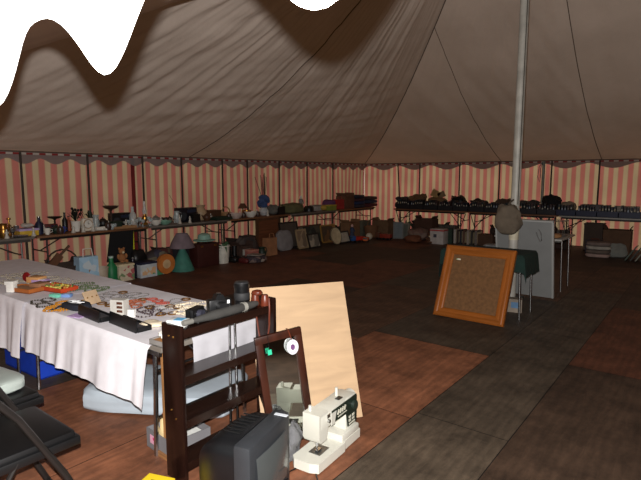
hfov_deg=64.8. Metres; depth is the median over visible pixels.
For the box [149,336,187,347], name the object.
tray
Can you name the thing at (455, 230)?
record sleeve
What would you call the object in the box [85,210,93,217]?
potted plant
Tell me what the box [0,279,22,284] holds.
necklace
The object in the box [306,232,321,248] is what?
framed picture
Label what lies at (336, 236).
oval plate
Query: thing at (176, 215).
glass jug
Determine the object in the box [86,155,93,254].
pole
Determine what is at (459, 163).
pole
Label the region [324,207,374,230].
trestle table
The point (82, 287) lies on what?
necklace
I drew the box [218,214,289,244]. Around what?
trestle table
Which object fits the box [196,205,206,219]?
vase
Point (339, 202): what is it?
handbag
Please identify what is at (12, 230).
goblet
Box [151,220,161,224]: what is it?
bowl
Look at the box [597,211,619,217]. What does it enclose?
tray
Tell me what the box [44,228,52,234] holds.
cup
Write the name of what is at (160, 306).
necklace
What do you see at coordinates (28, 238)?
trestle table
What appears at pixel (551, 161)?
pole
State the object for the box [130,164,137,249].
trim
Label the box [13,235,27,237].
plate
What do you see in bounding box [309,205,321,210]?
shoe box
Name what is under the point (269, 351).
price tag
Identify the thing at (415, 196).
heap
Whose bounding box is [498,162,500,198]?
pole
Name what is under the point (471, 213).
trestle table
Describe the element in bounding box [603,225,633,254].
carton
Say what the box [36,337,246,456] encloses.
stall table
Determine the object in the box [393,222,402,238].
framed picture
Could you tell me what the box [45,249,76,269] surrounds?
wicker basket
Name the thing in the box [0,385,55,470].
folding chair
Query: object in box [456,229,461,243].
record sleeve
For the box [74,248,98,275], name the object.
gift bag
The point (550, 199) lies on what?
jacket
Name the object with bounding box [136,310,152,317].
necklace
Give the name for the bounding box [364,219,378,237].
basket
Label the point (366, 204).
blanket
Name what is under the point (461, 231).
record sleeve
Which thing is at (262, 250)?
toy
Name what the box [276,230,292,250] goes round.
cushion
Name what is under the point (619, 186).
wall
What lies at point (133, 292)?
necklace
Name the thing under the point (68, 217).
bottle
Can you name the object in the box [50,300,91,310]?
pouch
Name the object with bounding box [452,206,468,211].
tray
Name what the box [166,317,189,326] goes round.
packet
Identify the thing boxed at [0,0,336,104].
trim
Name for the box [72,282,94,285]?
necklace
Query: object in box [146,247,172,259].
fabric
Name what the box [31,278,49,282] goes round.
packet
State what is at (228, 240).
carton
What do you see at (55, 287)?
tray
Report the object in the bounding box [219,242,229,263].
waste bin
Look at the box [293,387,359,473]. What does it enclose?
sewing machine
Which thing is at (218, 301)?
camera
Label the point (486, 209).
tray
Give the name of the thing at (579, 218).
trestle table
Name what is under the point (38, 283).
box
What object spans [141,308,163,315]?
necklace
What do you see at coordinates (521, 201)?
heap
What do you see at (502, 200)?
heap
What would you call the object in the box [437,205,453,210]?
tray
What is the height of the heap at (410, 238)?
0.182 m
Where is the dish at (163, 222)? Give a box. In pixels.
[160,220,171,224]
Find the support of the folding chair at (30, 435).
on the floor
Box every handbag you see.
[276,204,284,214]
[332,197,343,208]
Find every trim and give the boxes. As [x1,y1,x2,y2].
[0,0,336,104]
[0,151,365,169]
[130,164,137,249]
[190,0,360,156]
[365,0,445,162]
[365,159,640,169]
[435,29,500,160]
[566,0,601,158]
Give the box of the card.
[82,289,100,304]
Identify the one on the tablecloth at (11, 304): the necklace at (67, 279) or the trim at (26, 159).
the necklace at (67, 279)
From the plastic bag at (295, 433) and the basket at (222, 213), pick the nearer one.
the plastic bag at (295, 433)
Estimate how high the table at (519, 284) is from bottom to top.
0.735 m
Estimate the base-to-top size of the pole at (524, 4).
6.420 m
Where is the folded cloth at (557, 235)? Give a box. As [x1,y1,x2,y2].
[555,233,561,237]
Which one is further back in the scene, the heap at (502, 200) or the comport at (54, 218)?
the heap at (502, 200)
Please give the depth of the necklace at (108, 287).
4.11 m
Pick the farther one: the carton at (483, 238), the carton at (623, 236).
the carton at (483, 238)
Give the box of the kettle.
[99,217,109,226]
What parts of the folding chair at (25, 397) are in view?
seat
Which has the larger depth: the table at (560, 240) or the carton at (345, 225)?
the carton at (345, 225)
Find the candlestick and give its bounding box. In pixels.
[6,218,11,235]
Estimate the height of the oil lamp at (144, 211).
0.420 m
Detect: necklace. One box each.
[0,272,28,277]
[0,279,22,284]
[29,271,47,275]
[30,300,46,304]
[36,302,53,307]
[42,306,64,311]
[45,304,60,308]
[47,275,59,279]
[49,277,69,281]
[55,280,79,283]
[67,286,88,291]
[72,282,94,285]
[79,285,98,289]
[92,286,109,291]
[120,292,141,296]
[133,301,145,305]
[136,306,153,313]
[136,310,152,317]
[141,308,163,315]
[155,301,169,304]
[159,302,184,308]
[173,306,189,314]
[175,301,197,306]
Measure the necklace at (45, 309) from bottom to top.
0.018 m
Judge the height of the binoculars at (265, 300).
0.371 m
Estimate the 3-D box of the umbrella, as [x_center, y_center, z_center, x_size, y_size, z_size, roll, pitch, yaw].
[-0.542,0.403,2.799,0.057,0.057,0.535,5,9,37]
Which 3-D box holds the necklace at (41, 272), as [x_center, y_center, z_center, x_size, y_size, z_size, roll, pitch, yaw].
[-2.622,0.310,4.653,0.158,0.022,0.210,2,7,14]
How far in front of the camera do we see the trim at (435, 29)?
10.39 m
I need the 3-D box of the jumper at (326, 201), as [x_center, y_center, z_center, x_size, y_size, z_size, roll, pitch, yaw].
[0.221,-0.943,13.344,0.356,0.267,0.380,5,9,37]
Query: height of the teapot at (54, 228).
0.136 m
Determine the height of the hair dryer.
0.068 m
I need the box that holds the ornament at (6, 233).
[4,229,8,238]
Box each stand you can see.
[110,298,128,314]
[228,323,238,423]
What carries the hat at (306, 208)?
on the trestle table at (292, 215)
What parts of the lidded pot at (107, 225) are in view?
pot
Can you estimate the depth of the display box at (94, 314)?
3.23 m
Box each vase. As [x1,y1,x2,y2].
[92,215,99,227]
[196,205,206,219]
[255,173,269,214]
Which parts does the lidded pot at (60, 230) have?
pot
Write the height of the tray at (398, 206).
0.125 m
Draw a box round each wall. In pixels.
[0,158,363,265]
[364,162,640,249]
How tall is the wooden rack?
0.870 m
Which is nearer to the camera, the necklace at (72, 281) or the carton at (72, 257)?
the necklace at (72, 281)
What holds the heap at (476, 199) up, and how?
on the trestle table at (471, 213)
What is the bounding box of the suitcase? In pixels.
[189,241,218,267]
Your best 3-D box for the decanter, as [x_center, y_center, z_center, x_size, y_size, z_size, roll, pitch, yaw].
[-3.266,-0.410,8.777,0.120,0.340,0.120,5,9,37]
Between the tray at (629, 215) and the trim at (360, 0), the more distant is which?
the tray at (629, 215)
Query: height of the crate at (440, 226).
0.400 m
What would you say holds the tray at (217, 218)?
on the trestle table at (159, 227)
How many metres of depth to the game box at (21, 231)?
7.34 m
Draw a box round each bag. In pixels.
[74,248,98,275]
[130,249,146,260]
[159,413,163,436]
[189,212,200,221]
[262,233,276,255]
[289,420,302,461]
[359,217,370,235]
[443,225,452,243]
[450,195,466,204]
[495,199,522,234]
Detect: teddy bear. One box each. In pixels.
[117,247,127,262]
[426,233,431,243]
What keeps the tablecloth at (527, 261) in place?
on the table at (519, 284)
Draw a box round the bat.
[48,245,69,265]
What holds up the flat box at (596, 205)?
on the trestle table at (579, 218)
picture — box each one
[278,221,297,247]
[295,229,308,248]
[298,224,321,241]
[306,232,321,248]
[319,224,334,242]
[340,230,350,243]
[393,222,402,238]
[403,223,409,237]
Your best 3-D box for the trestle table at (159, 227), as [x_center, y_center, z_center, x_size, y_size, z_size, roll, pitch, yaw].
[-2.629,0.030,9.660,0.620,0.750,1.820,5,9,37]
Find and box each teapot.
[48,225,57,233]
[201,213,211,220]
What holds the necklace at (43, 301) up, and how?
on the tablecloth at (111, 357)
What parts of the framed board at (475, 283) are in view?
frame rail, cork panel, frame rail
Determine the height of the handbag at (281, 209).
0.230 m
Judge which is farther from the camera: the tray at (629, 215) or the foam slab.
the tray at (629, 215)
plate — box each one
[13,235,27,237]
[330,227,341,244]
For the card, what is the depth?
3.58 m
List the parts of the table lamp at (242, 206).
lamp shade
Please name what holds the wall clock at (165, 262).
on the floor
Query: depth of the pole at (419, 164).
14.07 m
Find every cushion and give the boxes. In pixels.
[0,367,24,393]
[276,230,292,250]
[585,249,610,253]
[585,253,610,257]
[586,241,611,245]
[586,245,610,249]
[610,243,627,257]
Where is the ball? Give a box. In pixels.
[366,233,372,239]
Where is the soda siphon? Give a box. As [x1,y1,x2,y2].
[131,257,136,278]
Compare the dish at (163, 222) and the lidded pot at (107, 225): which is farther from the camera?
the dish at (163, 222)
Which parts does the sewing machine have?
needle plate, stitch plate, arm, panel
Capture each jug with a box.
[0,223,11,237]
[173,211,181,222]
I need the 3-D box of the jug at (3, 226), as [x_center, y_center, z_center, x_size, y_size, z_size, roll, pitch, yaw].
[-4.442,-0.131,7.105,0.171,0.200,0.138,-2,8,-19]
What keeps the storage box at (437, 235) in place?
on the floor
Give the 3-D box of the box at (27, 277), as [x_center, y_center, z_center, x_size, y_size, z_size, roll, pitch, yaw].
[-2.445,0.320,4.285,0.205,0.091,0.100,2,7,15]
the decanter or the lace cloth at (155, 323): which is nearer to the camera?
the lace cloth at (155, 323)
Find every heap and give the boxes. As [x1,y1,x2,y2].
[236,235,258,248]
[244,253,266,262]
[395,196,408,206]
[404,235,421,242]
[407,227,427,239]
[408,193,426,200]
[469,198,488,206]
[494,198,510,203]
[520,200,539,207]
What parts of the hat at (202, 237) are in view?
crown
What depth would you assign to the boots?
9.58 m
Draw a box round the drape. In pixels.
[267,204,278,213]
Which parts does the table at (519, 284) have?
leg, leg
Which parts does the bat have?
blade, handle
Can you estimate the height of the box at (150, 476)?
0.102 m
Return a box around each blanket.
[364,196,376,199]
[364,200,376,202]
[365,203,376,206]
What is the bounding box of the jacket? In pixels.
[542,194,561,208]
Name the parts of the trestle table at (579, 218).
leg, leg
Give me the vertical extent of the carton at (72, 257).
0.320 m
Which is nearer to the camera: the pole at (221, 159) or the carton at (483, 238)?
the pole at (221, 159)
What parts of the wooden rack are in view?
panel, shelf, shelf, shelf, shelf, panel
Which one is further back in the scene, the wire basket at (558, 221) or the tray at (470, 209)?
the tray at (470, 209)
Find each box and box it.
[4,280,17,292]
[14,227,38,235]
[22,272,46,282]
[29,281,49,286]
[78,304,108,322]
[109,311,151,332]
[114,261,134,280]
[134,260,156,277]
[142,473,174,479]
[146,422,210,454]
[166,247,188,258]
[206,209,220,216]
[245,248,258,256]
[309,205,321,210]
[325,204,336,210]
[584,204,602,210]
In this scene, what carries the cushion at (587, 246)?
on the cushion at (587, 250)
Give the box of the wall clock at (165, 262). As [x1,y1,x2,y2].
[157,254,174,273]
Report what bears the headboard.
on the floor
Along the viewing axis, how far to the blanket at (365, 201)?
14.50 m
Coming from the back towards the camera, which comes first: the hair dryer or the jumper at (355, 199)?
the jumper at (355, 199)
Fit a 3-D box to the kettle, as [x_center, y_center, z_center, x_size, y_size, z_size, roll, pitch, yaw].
[-3.647,-0.293,8.461,0.270,0.185,0.187,-2,7,-18]
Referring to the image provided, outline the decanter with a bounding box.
[129,207,136,224]
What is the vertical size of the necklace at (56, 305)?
0.018 m
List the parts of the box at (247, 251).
lid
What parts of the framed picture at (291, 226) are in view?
frame rail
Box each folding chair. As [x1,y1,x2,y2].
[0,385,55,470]
[0,401,80,479]
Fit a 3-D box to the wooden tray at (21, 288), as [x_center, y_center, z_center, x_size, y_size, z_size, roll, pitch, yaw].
[-2.328,0.385,3.989,0.260,0.035,0.140,3,8,23]
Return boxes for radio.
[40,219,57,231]
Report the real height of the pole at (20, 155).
1.996 m
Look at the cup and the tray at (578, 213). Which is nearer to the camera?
the cup
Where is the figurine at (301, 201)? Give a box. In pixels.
[299,196,303,207]
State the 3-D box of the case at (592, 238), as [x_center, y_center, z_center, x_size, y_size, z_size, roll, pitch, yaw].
[5.769,0.128,10.615,0.340,0.318,0.167,5,9,37]
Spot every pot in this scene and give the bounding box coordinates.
[56,225,63,233]
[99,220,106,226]
[105,221,110,229]
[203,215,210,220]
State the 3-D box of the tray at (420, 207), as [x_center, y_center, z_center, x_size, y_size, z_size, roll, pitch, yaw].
[2.607,-0.886,13.462,0.405,0.125,0.278,5,9,37]
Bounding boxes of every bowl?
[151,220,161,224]
[230,213,242,218]
[244,211,256,216]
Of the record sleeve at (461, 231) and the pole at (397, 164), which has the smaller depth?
the record sleeve at (461, 231)
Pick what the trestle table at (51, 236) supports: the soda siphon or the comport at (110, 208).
the comport at (110, 208)
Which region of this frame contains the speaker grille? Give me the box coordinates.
[180,212,186,219]
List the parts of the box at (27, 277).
lid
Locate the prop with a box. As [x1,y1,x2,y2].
[158,353,166,460]
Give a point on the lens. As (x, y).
(241, 287)
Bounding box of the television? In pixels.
[199,410,288,479]
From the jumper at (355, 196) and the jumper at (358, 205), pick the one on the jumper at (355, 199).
the jumper at (355, 196)
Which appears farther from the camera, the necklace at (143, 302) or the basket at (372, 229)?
the basket at (372, 229)
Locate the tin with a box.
[109,220,122,226]
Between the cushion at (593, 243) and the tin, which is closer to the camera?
the tin
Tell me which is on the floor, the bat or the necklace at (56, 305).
the bat
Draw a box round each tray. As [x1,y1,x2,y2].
[14,283,43,293]
[41,282,77,293]
[113,225,136,229]
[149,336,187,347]
[210,216,231,220]
[396,204,409,208]
[409,204,422,209]
[423,205,437,209]
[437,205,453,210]
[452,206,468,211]
[468,206,483,211]
[484,207,496,212]
[520,208,538,213]
[537,209,556,214]
[556,209,575,215]
[576,210,596,216]
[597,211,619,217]
[618,211,640,218]
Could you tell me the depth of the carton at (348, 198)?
13.77 m
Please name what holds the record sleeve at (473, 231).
on the floor
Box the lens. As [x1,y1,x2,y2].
[234,280,249,304]
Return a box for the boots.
[229,245,242,262]
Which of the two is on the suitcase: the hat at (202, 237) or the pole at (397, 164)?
the hat at (202, 237)
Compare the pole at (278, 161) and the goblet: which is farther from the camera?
the pole at (278, 161)
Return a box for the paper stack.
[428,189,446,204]
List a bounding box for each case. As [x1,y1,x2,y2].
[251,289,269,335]
[585,238,601,252]
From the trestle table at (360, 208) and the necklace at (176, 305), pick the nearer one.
the necklace at (176, 305)
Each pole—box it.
[19,152,28,259]
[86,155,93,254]
[141,157,146,252]
[180,158,184,232]
[221,159,224,242]
[246,160,248,233]
[278,161,280,222]
[306,162,307,224]
[332,163,333,223]
[397,164,400,221]
[418,164,420,214]
[457,163,460,224]
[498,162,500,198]
[509,0,529,297]
[537,161,544,219]
[548,161,552,218]
[595,160,600,222]
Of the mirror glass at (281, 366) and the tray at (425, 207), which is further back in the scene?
the tray at (425, 207)
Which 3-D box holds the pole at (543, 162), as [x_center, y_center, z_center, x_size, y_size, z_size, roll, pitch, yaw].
[5.274,-0.895,12.145,0.158,1.970,0.063,0,7,3]
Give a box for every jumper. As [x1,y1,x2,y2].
[322,199,335,204]
[354,195,364,197]
[354,198,364,200]
[354,201,364,204]
[354,204,364,207]
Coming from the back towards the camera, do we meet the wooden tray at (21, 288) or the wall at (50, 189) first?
the wall at (50, 189)
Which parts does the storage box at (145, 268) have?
lid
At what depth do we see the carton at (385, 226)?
13.63 m
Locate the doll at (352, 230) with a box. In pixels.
[350,224,354,235]
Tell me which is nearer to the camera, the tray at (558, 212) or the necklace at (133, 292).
the necklace at (133, 292)
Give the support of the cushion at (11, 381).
on the folding chair at (25, 397)
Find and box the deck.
[103,202,129,224]
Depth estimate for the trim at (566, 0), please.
8.97 m
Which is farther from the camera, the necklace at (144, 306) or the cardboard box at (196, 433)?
the necklace at (144, 306)
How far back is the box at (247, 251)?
9.93 m
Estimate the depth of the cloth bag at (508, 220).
6.38 m
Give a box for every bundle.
[20,223,33,226]
[280,202,303,212]
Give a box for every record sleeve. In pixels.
[453,228,460,243]
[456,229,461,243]
[459,229,466,243]
[462,229,469,243]
[467,229,473,244]
[470,230,475,244]
[475,230,481,244]
[625,245,638,260]
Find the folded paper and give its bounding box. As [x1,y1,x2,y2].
[67,313,83,317]
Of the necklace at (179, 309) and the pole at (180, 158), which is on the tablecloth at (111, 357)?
the necklace at (179, 309)
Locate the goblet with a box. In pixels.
[9,228,15,237]
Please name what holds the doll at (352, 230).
on the floor
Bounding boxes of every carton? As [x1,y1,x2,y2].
[44,256,74,263]
[225,235,240,245]
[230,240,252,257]
[336,192,353,208]
[340,218,359,235]
[372,217,393,233]
[414,215,437,237]
[476,230,495,245]
[490,224,494,233]
[507,297,522,312]
[554,226,570,248]
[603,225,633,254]
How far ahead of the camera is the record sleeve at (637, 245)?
9.65 m
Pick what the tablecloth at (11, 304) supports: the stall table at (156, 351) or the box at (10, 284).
the box at (10, 284)
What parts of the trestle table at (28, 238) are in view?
leg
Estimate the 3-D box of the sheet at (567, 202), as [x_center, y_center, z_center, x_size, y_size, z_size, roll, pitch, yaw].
[5.646,-0.733,11.527,0.364,0.301,0.252,5,9,37]
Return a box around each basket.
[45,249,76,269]
[221,206,230,215]
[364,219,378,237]
[547,219,568,236]
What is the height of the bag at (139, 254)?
0.416 m
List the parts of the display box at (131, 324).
raised lid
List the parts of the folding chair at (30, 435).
leg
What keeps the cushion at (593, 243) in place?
on the cushion at (587, 246)
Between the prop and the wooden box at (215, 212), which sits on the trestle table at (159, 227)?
the wooden box at (215, 212)
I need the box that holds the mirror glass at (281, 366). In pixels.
[263,336,303,430]
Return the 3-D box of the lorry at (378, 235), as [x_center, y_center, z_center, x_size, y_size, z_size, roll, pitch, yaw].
[1.629,-0.098,12.998,0.413,0.175,0.192,4,8,32]
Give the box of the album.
[617,206,639,209]
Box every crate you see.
[4,334,66,379]
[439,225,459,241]
[583,222,605,250]
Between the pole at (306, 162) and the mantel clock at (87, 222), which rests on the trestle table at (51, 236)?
the mantel clock at (87, 222)
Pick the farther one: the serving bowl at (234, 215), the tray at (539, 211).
the tray at (539, 211)
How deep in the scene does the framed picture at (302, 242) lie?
11.30 m
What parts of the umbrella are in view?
handle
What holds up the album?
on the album
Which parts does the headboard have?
post, rail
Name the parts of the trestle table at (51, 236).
leg, leg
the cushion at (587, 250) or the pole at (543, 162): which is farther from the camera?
the pole at (543, 162)
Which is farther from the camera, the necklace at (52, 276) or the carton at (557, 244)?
the carton at (557, 244)
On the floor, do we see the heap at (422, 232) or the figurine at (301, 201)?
the heap at (422, 232)
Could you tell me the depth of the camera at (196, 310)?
2.72 m
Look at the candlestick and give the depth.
7.32 m
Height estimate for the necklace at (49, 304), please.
0.014 m
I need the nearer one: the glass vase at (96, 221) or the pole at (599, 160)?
the glass vase at (96, 221)
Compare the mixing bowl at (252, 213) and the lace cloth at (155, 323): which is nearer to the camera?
the lace cloth at (155, 323)
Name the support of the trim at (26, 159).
attached to the wall at (50, 189)
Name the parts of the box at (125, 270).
lid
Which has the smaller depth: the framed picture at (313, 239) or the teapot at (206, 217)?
the teapot at (206, 217)
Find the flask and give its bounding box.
[35,216,43,234]
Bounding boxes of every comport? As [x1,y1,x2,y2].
[47,216,61,223]
[103,205,118,220]
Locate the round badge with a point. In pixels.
(292, 345)
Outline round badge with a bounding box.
[286,328,297,354]
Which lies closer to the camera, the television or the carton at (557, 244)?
the television
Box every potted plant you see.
[69,207,83,231]
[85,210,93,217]
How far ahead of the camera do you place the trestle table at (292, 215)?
12.34 m
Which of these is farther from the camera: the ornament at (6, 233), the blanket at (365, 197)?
the blanket at (365, 197)
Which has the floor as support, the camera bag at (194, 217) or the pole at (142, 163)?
the pole at (142, 163)
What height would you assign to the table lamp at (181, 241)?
0.640 m
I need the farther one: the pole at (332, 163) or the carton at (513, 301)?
the pole at (332, 163)
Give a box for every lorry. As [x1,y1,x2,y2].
[350,236,364,242]
[375,232,392,239]
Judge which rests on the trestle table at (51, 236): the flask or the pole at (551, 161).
the flask
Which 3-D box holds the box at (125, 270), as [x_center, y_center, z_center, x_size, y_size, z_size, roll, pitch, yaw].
[-3.098,0.493,7.907,0.252,0.263,0.272,5,9,37]
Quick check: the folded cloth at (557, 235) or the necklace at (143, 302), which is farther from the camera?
the folded cloth at (557, 235)
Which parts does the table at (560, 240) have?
leg, leg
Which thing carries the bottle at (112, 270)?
on the floor
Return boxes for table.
[0,236,34,259]
[17,348,24,372]
[31,226,147,262]
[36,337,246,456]
[137,220,228,248]
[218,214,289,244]
[285,210,337,223]
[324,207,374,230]
[394,208,469,228]
[468,212,558,232]
[494,233,574,290]
[518,273,531,319]
[559,216,640,249]
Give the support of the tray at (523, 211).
on the trestle table at (471, 213)
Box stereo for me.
[169,195,196,221]
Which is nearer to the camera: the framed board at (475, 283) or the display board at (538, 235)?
the framed board at (475, 283)
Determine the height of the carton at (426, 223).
0.600 m
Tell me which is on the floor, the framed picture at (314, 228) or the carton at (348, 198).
the framed picture at (314, 228)
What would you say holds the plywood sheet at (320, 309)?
on the floor
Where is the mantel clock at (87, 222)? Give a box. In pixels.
[81,218,92,230]
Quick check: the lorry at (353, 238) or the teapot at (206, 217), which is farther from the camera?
the lorry at (353, 238)
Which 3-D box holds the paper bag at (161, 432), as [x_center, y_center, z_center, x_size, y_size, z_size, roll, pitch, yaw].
[-0.891,1.085,2.970,0.121,0.150,0.095,2,7,15]
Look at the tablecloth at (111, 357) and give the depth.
3.13 m
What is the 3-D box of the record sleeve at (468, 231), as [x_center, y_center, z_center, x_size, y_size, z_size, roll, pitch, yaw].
[3.607,-0.076,12.157,0.051,0.340,0.320,5,9,37]
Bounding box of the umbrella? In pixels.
[181,301,258,325]
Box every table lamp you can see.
[169,233,194,271]
[238,203,246,212]
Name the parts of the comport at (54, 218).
dish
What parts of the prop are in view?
post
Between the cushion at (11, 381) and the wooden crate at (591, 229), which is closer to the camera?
the cushion at (11, 381)
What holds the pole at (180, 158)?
on the floor
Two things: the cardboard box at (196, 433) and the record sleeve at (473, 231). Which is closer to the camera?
the cardboard box at (196, 433)
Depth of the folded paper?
3.28 m
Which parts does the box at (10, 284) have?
lid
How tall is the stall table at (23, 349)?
0.690 m
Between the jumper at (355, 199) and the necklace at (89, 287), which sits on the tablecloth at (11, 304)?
the necklace at (89, 287)
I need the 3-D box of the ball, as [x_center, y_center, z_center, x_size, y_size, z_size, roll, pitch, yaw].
[1.245,-0.094,12.951,0.180,0.180,0.180,5,9,37]
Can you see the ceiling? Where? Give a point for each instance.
(188, 72)
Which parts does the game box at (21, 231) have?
lid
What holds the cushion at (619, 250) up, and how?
on the floor
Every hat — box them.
[193,233,214,241]
[303,206,316,211]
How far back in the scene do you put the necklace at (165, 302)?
3.61 m
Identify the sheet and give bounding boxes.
[249,282,362,417]
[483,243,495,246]
[561,201,576,209]
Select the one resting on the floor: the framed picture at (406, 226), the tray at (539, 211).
the framed picture at (406, 226)
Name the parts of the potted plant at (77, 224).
pot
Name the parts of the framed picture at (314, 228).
frame rail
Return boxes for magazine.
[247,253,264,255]
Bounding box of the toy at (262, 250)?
[258,247,266,255]
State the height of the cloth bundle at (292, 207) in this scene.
0.247 m
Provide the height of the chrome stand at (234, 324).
0.809 m
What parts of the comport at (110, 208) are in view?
dish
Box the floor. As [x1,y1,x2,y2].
[0,236,640,479]
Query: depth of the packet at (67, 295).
3.80 m
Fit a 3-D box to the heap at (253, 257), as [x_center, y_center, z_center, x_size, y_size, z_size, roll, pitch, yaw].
[-1.217,0.343,9.560,0.332,0.151,0.439,5,9,37]
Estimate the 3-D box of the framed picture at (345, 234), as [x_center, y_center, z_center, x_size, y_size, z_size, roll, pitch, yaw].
[0.575,-0.070,12.257,0.125,0.290,0.440,5,9,37]
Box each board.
[107,230,132,262]
[433,245,516,327]
[495,219,554,298]
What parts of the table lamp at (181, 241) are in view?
lamp shade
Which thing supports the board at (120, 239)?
on the floor
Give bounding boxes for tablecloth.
[0,259,130,357]
[21,283,255,409]
[438,244,538,283]
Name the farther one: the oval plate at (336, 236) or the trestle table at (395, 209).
the trestle table at (395, 209)
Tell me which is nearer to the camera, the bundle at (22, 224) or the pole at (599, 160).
the bundle at (22, 224)
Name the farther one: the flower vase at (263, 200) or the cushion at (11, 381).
the flower vase at (263, 200)
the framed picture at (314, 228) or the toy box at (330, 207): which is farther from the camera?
the toy box at (330, 207)
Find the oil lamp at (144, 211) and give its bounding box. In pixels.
[142,201,147,224]
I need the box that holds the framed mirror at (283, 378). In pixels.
[253,326,310,439]
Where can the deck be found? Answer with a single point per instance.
(121, 216)
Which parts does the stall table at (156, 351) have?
leg, leg, leg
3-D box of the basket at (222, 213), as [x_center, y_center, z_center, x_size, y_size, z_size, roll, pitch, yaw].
[-1.991,-0.587,10.608,0.240,0.238,0.248,5,9,37]
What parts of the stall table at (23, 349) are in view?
leg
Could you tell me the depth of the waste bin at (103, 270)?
7.49 m
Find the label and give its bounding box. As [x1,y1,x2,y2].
[127,309,135,317]
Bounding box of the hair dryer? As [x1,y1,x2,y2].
[95,226,106,230]
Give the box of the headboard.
[255,217,279,249]
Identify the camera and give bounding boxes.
[185,305,207,323]
[206,292,230,311]
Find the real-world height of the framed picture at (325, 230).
0.436 m
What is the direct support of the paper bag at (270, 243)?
on the floor
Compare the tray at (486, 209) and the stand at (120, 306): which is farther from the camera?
the tray at (486, 209)
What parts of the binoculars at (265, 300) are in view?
lid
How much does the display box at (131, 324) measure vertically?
0.072 m
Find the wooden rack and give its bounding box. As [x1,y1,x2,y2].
[161,295,275,479]
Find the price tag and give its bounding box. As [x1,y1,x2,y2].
[265,334,271,354]
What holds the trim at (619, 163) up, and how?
attached to the wall at (619, 186)
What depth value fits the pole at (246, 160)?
11.39 m
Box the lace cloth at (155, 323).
[140,319,161,327]
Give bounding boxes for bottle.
[62,212,67,231]
[67,216,71,230]
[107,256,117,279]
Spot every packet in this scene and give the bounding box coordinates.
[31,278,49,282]
[49,293,60,297]
[61,293,72,297]
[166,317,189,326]
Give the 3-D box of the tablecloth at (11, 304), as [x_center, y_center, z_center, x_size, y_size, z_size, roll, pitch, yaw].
[-2.745,0.533,4.615,2.135,0.409,0.976,5,9,37]
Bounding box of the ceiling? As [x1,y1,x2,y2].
[0,0,640,163]
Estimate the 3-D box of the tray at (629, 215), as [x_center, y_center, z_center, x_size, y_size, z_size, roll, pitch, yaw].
[6.447,-0.517,10.507,0.405,0.125,0.278,5,9,37]
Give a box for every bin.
[99,266,108,277]
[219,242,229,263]
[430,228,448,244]
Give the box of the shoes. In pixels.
[238,258,248,263]
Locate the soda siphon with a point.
(132, 258)
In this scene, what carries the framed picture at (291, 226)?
on the floor
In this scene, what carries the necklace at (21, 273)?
on the tablecloth at (11, 304)
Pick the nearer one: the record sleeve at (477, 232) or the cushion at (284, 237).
the cushion at (284, 237)
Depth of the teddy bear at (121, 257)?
7.83 m
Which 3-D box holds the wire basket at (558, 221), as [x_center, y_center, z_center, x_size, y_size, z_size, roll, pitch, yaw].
[3.436,-0.176,7.368,0.288,0.224,0.249,5,9,37]
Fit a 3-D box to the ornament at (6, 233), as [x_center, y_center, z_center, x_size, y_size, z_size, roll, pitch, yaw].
[-4.366,-0.085,7.027,0.068,0.128,0.068,5,9,37]
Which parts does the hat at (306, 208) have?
crown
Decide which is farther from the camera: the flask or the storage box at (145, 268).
the storage box at (145, 268)
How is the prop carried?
on the floor
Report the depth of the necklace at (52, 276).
4.51 m
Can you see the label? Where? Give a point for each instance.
(130, 312)
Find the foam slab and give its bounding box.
[83,364,247,418]
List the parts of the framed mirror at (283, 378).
frame rail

